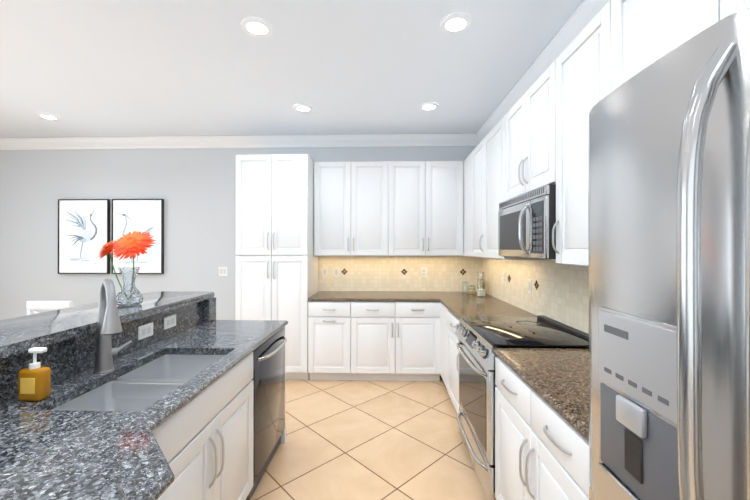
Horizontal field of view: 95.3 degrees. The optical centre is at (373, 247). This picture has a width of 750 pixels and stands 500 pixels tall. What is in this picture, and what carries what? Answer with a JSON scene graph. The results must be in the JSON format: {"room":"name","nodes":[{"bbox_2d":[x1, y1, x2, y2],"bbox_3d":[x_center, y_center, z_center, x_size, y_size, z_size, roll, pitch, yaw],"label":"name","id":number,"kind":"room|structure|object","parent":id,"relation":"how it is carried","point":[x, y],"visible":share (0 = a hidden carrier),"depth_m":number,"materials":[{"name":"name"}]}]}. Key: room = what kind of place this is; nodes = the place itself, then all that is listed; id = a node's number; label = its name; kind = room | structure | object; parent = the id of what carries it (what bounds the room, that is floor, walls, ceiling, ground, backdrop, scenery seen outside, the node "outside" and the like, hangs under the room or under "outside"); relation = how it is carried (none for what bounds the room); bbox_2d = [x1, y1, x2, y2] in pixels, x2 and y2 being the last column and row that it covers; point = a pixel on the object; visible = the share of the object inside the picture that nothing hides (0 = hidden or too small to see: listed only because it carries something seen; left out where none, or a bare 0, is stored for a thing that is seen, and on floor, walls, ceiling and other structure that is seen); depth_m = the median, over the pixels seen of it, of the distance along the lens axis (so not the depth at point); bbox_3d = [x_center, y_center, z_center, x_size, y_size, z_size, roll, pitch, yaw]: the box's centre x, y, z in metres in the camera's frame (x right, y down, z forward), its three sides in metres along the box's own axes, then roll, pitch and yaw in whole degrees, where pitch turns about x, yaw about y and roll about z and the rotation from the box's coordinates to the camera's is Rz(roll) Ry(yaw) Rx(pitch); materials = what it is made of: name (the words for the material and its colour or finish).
{"room":"kitchen","nodes":[
{"label":"kitchen","id":0,"kind":"room"},
{"bbox_2d":[0,146,476,319],"bbox_3d":[-2.043,0.031,4.399,7.000,2.850,0.100,0,0,2],"label":"wall","id":1,"kind":"structure","parent":0,"point":[195,189],"depth_m":4.38,"materials":[{"name":"grey paint"}]},
{"bbox_2d":[58,199,109,273],"bbox_3d":[-3.707,-0.143,4.372,0.655,0.955,0.046,0,0,2],"label":"picture frame","id":2,"kind":"object","parent":1,"relation":"attached to","point":[83,231],"visible":1,"depth_m":4.36,"materials":[{"name":"white paper"}]},
{"bbox_2d":[111,199,163,273],"bbox_3d":[-3.004,-0.143,4.352,0.655,0.955,0.046,0,0,2],"label":"picture frame","id":3,"kind":"object","parent":1,"relation":"attached to","point":[136,215],"visible":0.71,"depth_m":4.34,"materials":[{"name":"white paper"}]},
{"bbox_2d":[219,267,227,275],"bbox_3d":[-1.910,0.299,4.338,0.117,0.117,0.009,0,0,2],"label":"switch plate","id":4,"kind":"object","parent":1,"relation":"attached to","point":[223,271],"visible":1,"depth_m":4.34,"materials":[{"name":"white plastic"}]},
{"bbox_2d":[0,133,477,149],"bbox_3d":[-2.046,-1.329,4.303,6.800,0.126,0.098,0,0,2],"label":"crown molding","id":5,"kind":"structure","parent":1,"relation":"attached to","point":[464,139],"depth_m":4.29,"materials":[{"name":"white wood"}]},
{"bbox_2d":[314,161,393,255],"bbox_3d":[-0.227,-0.454,4.131,0.927,1.100,0.326,0,0,2],"label":"upper cabinet","id":6,"kind":"object","parent":1,"relation":"attached to","point":[354,201],"depth_m":3.97,"materials":[{"name":"white wood"}]},
{"bbox_2d":[319,256,478,291],"bbox_3d":[0.315,0.322,4.273,2.010,0.447,0.011,0,0,2],"label":"backsplash","id":7,"kind":"structure","parent":1,"relation":"attached to","point":[356,273],"depth_m":4.27,"materials":[{"name":"brown tile"}]},
{"bbox_2d":[322,267,327,276],"bbox_3d":[-0.611,0.306,4.292,0.072,0.117,0.009,0,0,2],"label":"outlet","id":8,"kind":"object","parent":7,"relation":"attached to","point":[324,269],"depth_m":4.29,"materials":[{"name":"white plastic"}]},
{"bbox_2d":[334,267,338,276],"bbox_3d":[-0.466,0.306,4.288,0.072,0.117,0.009,0,0,2],"label":"outlet","id":9,"kind":"object","parent":7,"relation":"attached to","point":[336,272],"depth_m":4.29,"materials":[{"name":"white plastic"}]},
{"bbox_2d":[421,268,426,276],"bbox_3d":[0.629,0.306,4.257,0.072,0.117,0.008,0,0,2],"label":"outlet","id":10,"kind":"object","parent":7,"relation":"attached to","point":[423,270],"depth_m":4.25,"materials":[{"name":"white plastic"}]},
{"bbox_2d":[394,161,457,255],"bbox_3d":[0.575,-0.454,4.108,0.925,1.100,0.326,0,0,2],"label":"upper cabinet","id":11,"kind":"object","parent":1,"relation":"attached to","point":[425,192],"depth_m":3.95,"materials":[{"name":"white wood"}]},
{"bbox_2d":[479,257,588,333],"bbox_3d":[1.299,0.295,2.593,0.011,0.489,3.313,0,0,2],"label":"backsplash","id":12,"kind":"structure","parent":1,"relation":"attached to","point":[560,292],"depth_m":2.59,"materials":[{"name":"brown tile"}]},
{"bbox_2d":[503,272,505,283],"bbox_3d":[1.316,0.303,3.441,0.008,0.117,0.072,0,0,2],"label":"outlet","id":13,"kind":"object","parent":12,"relation":"attached to","point":[504,273],"depth_m":3.43,"materials":[{"name":"white plastic"}]},
{"bbox_2d":[528,279,531,293],"bbox_3d":[1.298,0.321,2.841,0.009,0.117,0.072,0,0,2],"label":"outlet","id":14,"kind":"object","parent":12,"relation":"attached to","point":[529,280],"depth_m":2.83,"materials":[{"name":"white plastic"}]},
{"bbox_2d":[476,0,609,143],"bbox_3d":[1.209,-1.340,0.984,0.098,0.126,6.330,0,0,2],"label":"crown molding","id":15,"kind":"structure","parent":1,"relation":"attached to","point":[582,16],"depth_m":2.41,"materials":[{"name":"white wood"}]},
{"bbox_2d":[0,0,582,137],"bbox_3d":[-2.139,-1.444,1.075,7.000,0.080,6.760,0,0,2],"label":"ceiling","id":16,"kind":"structure","parent":0,"point":[115,68],"depth_m":2.61,"materials":[{"name":"white paint"}]},
{"bbox_2d":[36,113,60,119],"bbox_3d":[-3.446,-1.387,3.624,0.192,0.014,0.192,0,0,2],"label":"recessed light","id":17,"kind":"object","parent":16,"relation":"in","point":[47,116],"visible":0.98,"depth_m":3.61,"materials":[{"name":"white plastic"}]},
{"bbox_2d":[241,17,272,36],"bbox_3d":[-0.737,-1.392,2.165,0.192,0.014,0.192,0,0,2],"label":"recessed light","id":18,"kind":"object","parent":16,"relation":"in","point":[255,25],"visible":1,"depth_m":2.15,"materials":[{"name":"white plastic"}]},
{"bbox_2d":[293,104,312,111],"bbox_3d":[-0.702,-1.388,3.405,0.192,0.014,0.192,0,0,2],"label":"recessed light","id":19,"kind":"object","parent":16,"relation":"in","point":[303,107],"visible":0.94,"depth_m":3.38,"materials":[{"name":"white plastic"}]},
{"bbox_2d":[419,102,438,110],"bbox_3d":[0.548,-1.388,3.369,0.192,0.014,0.192,0,0,2],"label":"recessed light","id":20,"kind":"object","parent":16,"relation":"in","point":[427,106],"visible":0.96,"depth_m":3.36,"materials":[{"name":"white plastic"}]},
{"bbox_2d":[440,13,471,33],"bbox_3d":[0.512,-1.392,2.129,0.192,0.014,0.192,0,0,2],"label":"recessed light","id":21,"kind":"object","parent":16,"relation":"in","point":[453,23],"visible":0.96,"depth_m":2.12,"materials":[{"name":"white plastic"}]},
{"bbox_2d":[250,375,486,499],"bbox_3d":[-2.139,1.476,1.066,7.000,0.060,6.760,0,0,2],"label":"floor","id":22,"kind":"structure","parent":0,"point":[369,440],"depth_m":2.49,"materials":[{"name":"tile"}]},
{"bbox_2d":[26,300,72,314],"bbox_3d":[-3.355,1.000,3.323,0.480,0.905,0.480,0,0,2],"label":"chair","id":23,"kind":"object","parent":22,"relation":"on","point":[32,306],"visible":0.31,"depth_m":3.51,"materials":[{"name":"white"}]},
{"bbox_2d":[164,359,285,499],"bbox_3d":[-0.953,0.906,1.107,0.890,1.079,2.906,0,0,2],"label":"kitchen island","id":24,"kind":"object","parent":22,"relation":"on","point":[224,471],"depth_m":1.60,"materials":[{"name":"white paint"}]},
{"bbox_2d":[0,291,287,499],"bbox_3d":[-0.998,0.346,1.114,1.400,0.040,2.914,0,0,2],"label":"island countertop","id":25,"kind":"structure","parent":24,"relation":"on","point":[129,431],"depth_m":1.32,"materials":[{"name":"grey stone"}]},
{"bbox_2d":[18,347,50,400],"bbox_3d":[-1.195,0.444,1.204,0.086,0.182,0.050,0,0,2],"label":"soap dispenser","id":26,"kind":"object","parent":25,"relation":"on","point":[34,380],"visible":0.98,"depth_m":1.18,"materials":[{"name":"orange"}]},
{"bbox_2d":[93,279,131,373],"bbox_3d":[-1.114,0.333,1.453,0.202,0.407,0.231,0,0,2],"label":"faucet","id":27,"kind":"object","parent":25,"relation":"on","point":[109,324],"visible":1,"depth_m":1.46,"materials":[{"name":"silver metal"}]},
{"bbox_2d":[99,231,155,305],"bbox_3d":[-1.432,0.113,1.966,0.332,0.430,0.168,0,0,2],"label":"vase","id":28,"kind":"object","parent":25,"relation":"on","point":[133,244],"visible":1,"depth_m":1.94,"materials":[{"name":"orange plant"}]},
{"bbox_2d":[138,322,152,339],"bbox_3d":[-1.244,0.456,1.868,0.008,0.072,0.117,0,0,2],"label":"outlet","id":29,"kind":"object","parent":24,"relation":"attached to","point":[145,330],"depth_m":1.86,"materials":[{"name":"white plastic"}]},
{"bbox_2d":[164,314,175,329],"bbox_3d":[-1.238,0.450,2.082,0.008,0.072,0.117,0,0,2],"label":"outlet","id":30,"kind":"object","parent":24,"relation":"attached to","point":[170,321],"depth_m":2.07,"materials":[{"name":"white plastic"}]},
{"bbox_2d":[160,395,252,499],"bbox_3d":[-0.869,0.553,1.107,0.803,0.035,2.910,0,0,2],"label":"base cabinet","id":31,"kind":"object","parent":24,"relation":"on","point":[197,460],"depth_m":1.36,"materials":[{"name":"white wood"}]},
{"bbox_2d":[246,327,286,499],"bbox_3d":[-0.912,1.010,2.236,0.616,0.856,0.600,0,0,2],"label":"dishwasher","id":32,"kind":"object","parent":24,"relation":"in","point":[268,379],"visible":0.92,"depth_m":2.14,"materials":[{"name":"grey metal"}]},
{"bbox_2d":[235,154,318,379],"bbox_3d":[-1.095,0.220,3.986,0.789,2.470,0.662,0,0,2],"label":"pantry","id":33,"kind":"object","parent":22,"relation":"on","point":[277,269],"visible":0.9,"depth_m":3.69,"materials":[{"name":"white wood"}]},
{"bbox_2d":[308,323,355,379],"bbox_3d":[-0.435,1.018,3.981,0.523,0.875,0.630,0,0,2],"label":"base cabinet","id":34,"kind":"object","parent":22,"relation":"on","point":[331,346],"depth_m":3.67,"materials":[{"name":"white wood"}]},
{"bbox_2d":[356,323,431,380],"bbox_3d":[0.214,1.018,3.962,1.028,0.875,0.630,0,0,2],"label":"base cabinet","id":35,"kind":"object","parent":22,"relation":"on","point":[384,351],"depth_m":3.65,"materials":[{"name":"white wood"}]},
{"bbox_2d":[308,291,536,322],"bbox_3d":[0.307,0.560,3.447,2.038,0.034,1.658,0,0,2],"label":"countertop","id":36,"kind":"structure","parent":35,"relation":"on","point":[325,306],"depth_m":3.65,"materials":[{"name":"stone"}]},
{"bbox_2d":[462,281,468,292],"bbox_3d":[1.110,0.475,4.112,0.084,0.139,0.084,0,0,2],"label":"jar","id":37,"kind":"object","parent":36,"relation":"on","point":[465,282],"visible":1,"depth_m":4.11,"materials":[{"name":"clear glass"}]},
{"bbox_2d":[469,285,474,293],"bbox_3d":[1.162,0.492,4.015,0.076,0.104,0.076,0,0,2],"label":"jar","id":38,"kind":"object","parent":36,"relation":"on","point":[471,291],"visible":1,"depth_m":4.00,"materials":[{"name":"clear glass"}]},
{"bbox_2d":[477,272,484,288],"bbox_3d":[1.251,0.412,3.978,0.090,0.264,0.090,0,0,2],"label":"jar","id":39,"kind":"object","parent":36,"relation":"on","point":[480,284],"visible":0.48,"depth_m":3.95,"materials":[{"name":"clear glass"}]},
{"bbox_2d":[477,278,485,296],"bbox_3d":[1.206,0.444,3.824,0.096,0.199,0.096,0,0,2],"label":"jar","id":40,"kind":"object","parent":36,"relation":"on","point":[480,292],"visible":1,"depth_m":3.79,"materials":[{"name":"clear glass"}]},
{"bbox_2d":[432,323,447,390],"bbox_3d":[0.987,1.016,3.397,0.676,0.875,0.496,0,0,2],"label":"base cabinet","id":41,"kind":"object","parent":22,"relation":"on","point":[439,330],"depth_m":3.62,"materials":[{"name":"white wood"}]},
{"bbox_2d":[448,323,459,413],"bbox_3d":[0.996,1.014,2.902,0.629,0.875,0.614,0,0,2],"label":"base cabinet","id":42,"kind":"object","parent":22,"relation":"on","point":[453,353],"depth_m":2.92,"materials":[{"name":"white wood"}]},
{"bbox_2d":[455,315,588,499],"bbox_3d":[0.931,0.979,2.212,0.693,0.942,0.761,0,0,2],"label":"range","id":43,"kind":"object","parent":22,"relation":"on","point":[481,339],"visible":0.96,"depth_m":2.06,"materials":[{"name":"silver metal"}]},
{"bbox_2d":[493,351,589,499],"bbox_3d":[0.953,1.009,1.381,0.629,0.875,0.892,0,0,2],"label":"base cabinet","id":44,"kind":"object","parent":22,"relation":"on","point":[541,423],"depth_m":1.36,"materials":[{"name":"white wood"}]},
{"bbox_2d":[493,348,588,442],"bbox_3d":[0.949,0.554,1.383,0.636,0.034,0.889,0,0,2],"label":"countertop","id":45,"kind":"structure","parent":44,"relation":"on","point":[560,376],"depth_m":1.44,"materials":[{"name":"stone"}]},
{"bbox_2d":[588,6,749,499],"bbox_3d":[0.855,0.536,0.482,0.757,1.815,0.905,0,0,2],"label":"fridge","id":46,"kind":"object","parent":22,"relation":"on","point":[669,251],"visible":1,"depth_m":0.63,"materials":[{"name":"grey metal"}]},
{"bbox_3d":[1.308,0.020,0.921,0.100,2.850,6.660,0,0,2],"label":"wall","id":47,"kind":"structure","parent":0,"visible":0},
{"bbox_2d":[458,155,469,255],"bbox_3d":[1.151,-0.456,3.737,0.368,1.100,0.423,0,0,2],"label":"upper cabinet","id":48,"kind":"object","parent":47,"relation":"attached to","point":[463,166],"depth_m":3.90,"materials":[{"name":"white wood"}]},
{"bbox_2d":[470,141,481,256],"bbox_3d":[1.170,-0.457,3.322,0.306,1.100,0.528,0,0,2],"label":"upper cabinet","id":49,"kind":"object","parent":47,"relation":"attached to","point":[476,155],"depth_m":3.39,"materials":[{"name":"white wood"}]},
{"bbox_2d":[482,115,544,259],"bbox_3d":[1.157,-0.459,2.857,0.306,1.100,0.649,0,0,2],"label":"upper cabinet","id":50,"kind":"object","parent":47,"relation":"attached to","point":[494,144],"depth_m":2.86,"materials":[{"name":"white wood"}]},
{"bbox_2d":[506,62,553,199],"bbox_3d":[1.138,-0.681,2.212,0.306,0.660,0.768,0,0,2],"label":"upper cabinet","id":51,"kind":"object","parent":47,"relation":"attached to","point":[536,137],"depth_m":2.12,"materials":[{"name":"white wood"}]},
{"bbox_2d":[498,184,555,258],"bbox_3d":[1.081,-0.139,2.212,0.404,0.404,0.759,0,0,2],"label":"microwave","id":52,"kind":"object","parent":51,"relation":"attached to","point":[526,221],"visible":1,"depth_m":2.04,"materials":[{"name":"silver metal"}]},
{"bbox_2d":[552,18,593,266],"bbox_3d":[1.121,-0.463,1.606,0.306,1.100,0.572,0,0,2],"label":"upper cabinet","id":53,"kind":"object","parent":47,"relation":"attached to","point":[574,67],"depth_m":1.66,"materials":[{"name":"white wood"}]},
{"bbox_2d":[594,0,741,105],"bbox_3d":[1.108,-0.464,1.158,0.306,1.100,0.572,0,0,2],"label":"upper cabinet","id":54,"kind":"object","parent":47,"relation":"attached to","point":[630,35],"depth_m":1.23,"materials":[{"name":"white wood"}]},
{"bbox_2d":[742,0,749,8],"bbox_3d":[1.088,-0.721,0.467,0.306,0.590,0.935,0,0,2],"label":"upper cabinet","id":55,"kind":"object","parent":47,"relation":"attached to","point":[745,3],"depth_m":0.88,"materials":[{"name":"white wood"}]}
]}

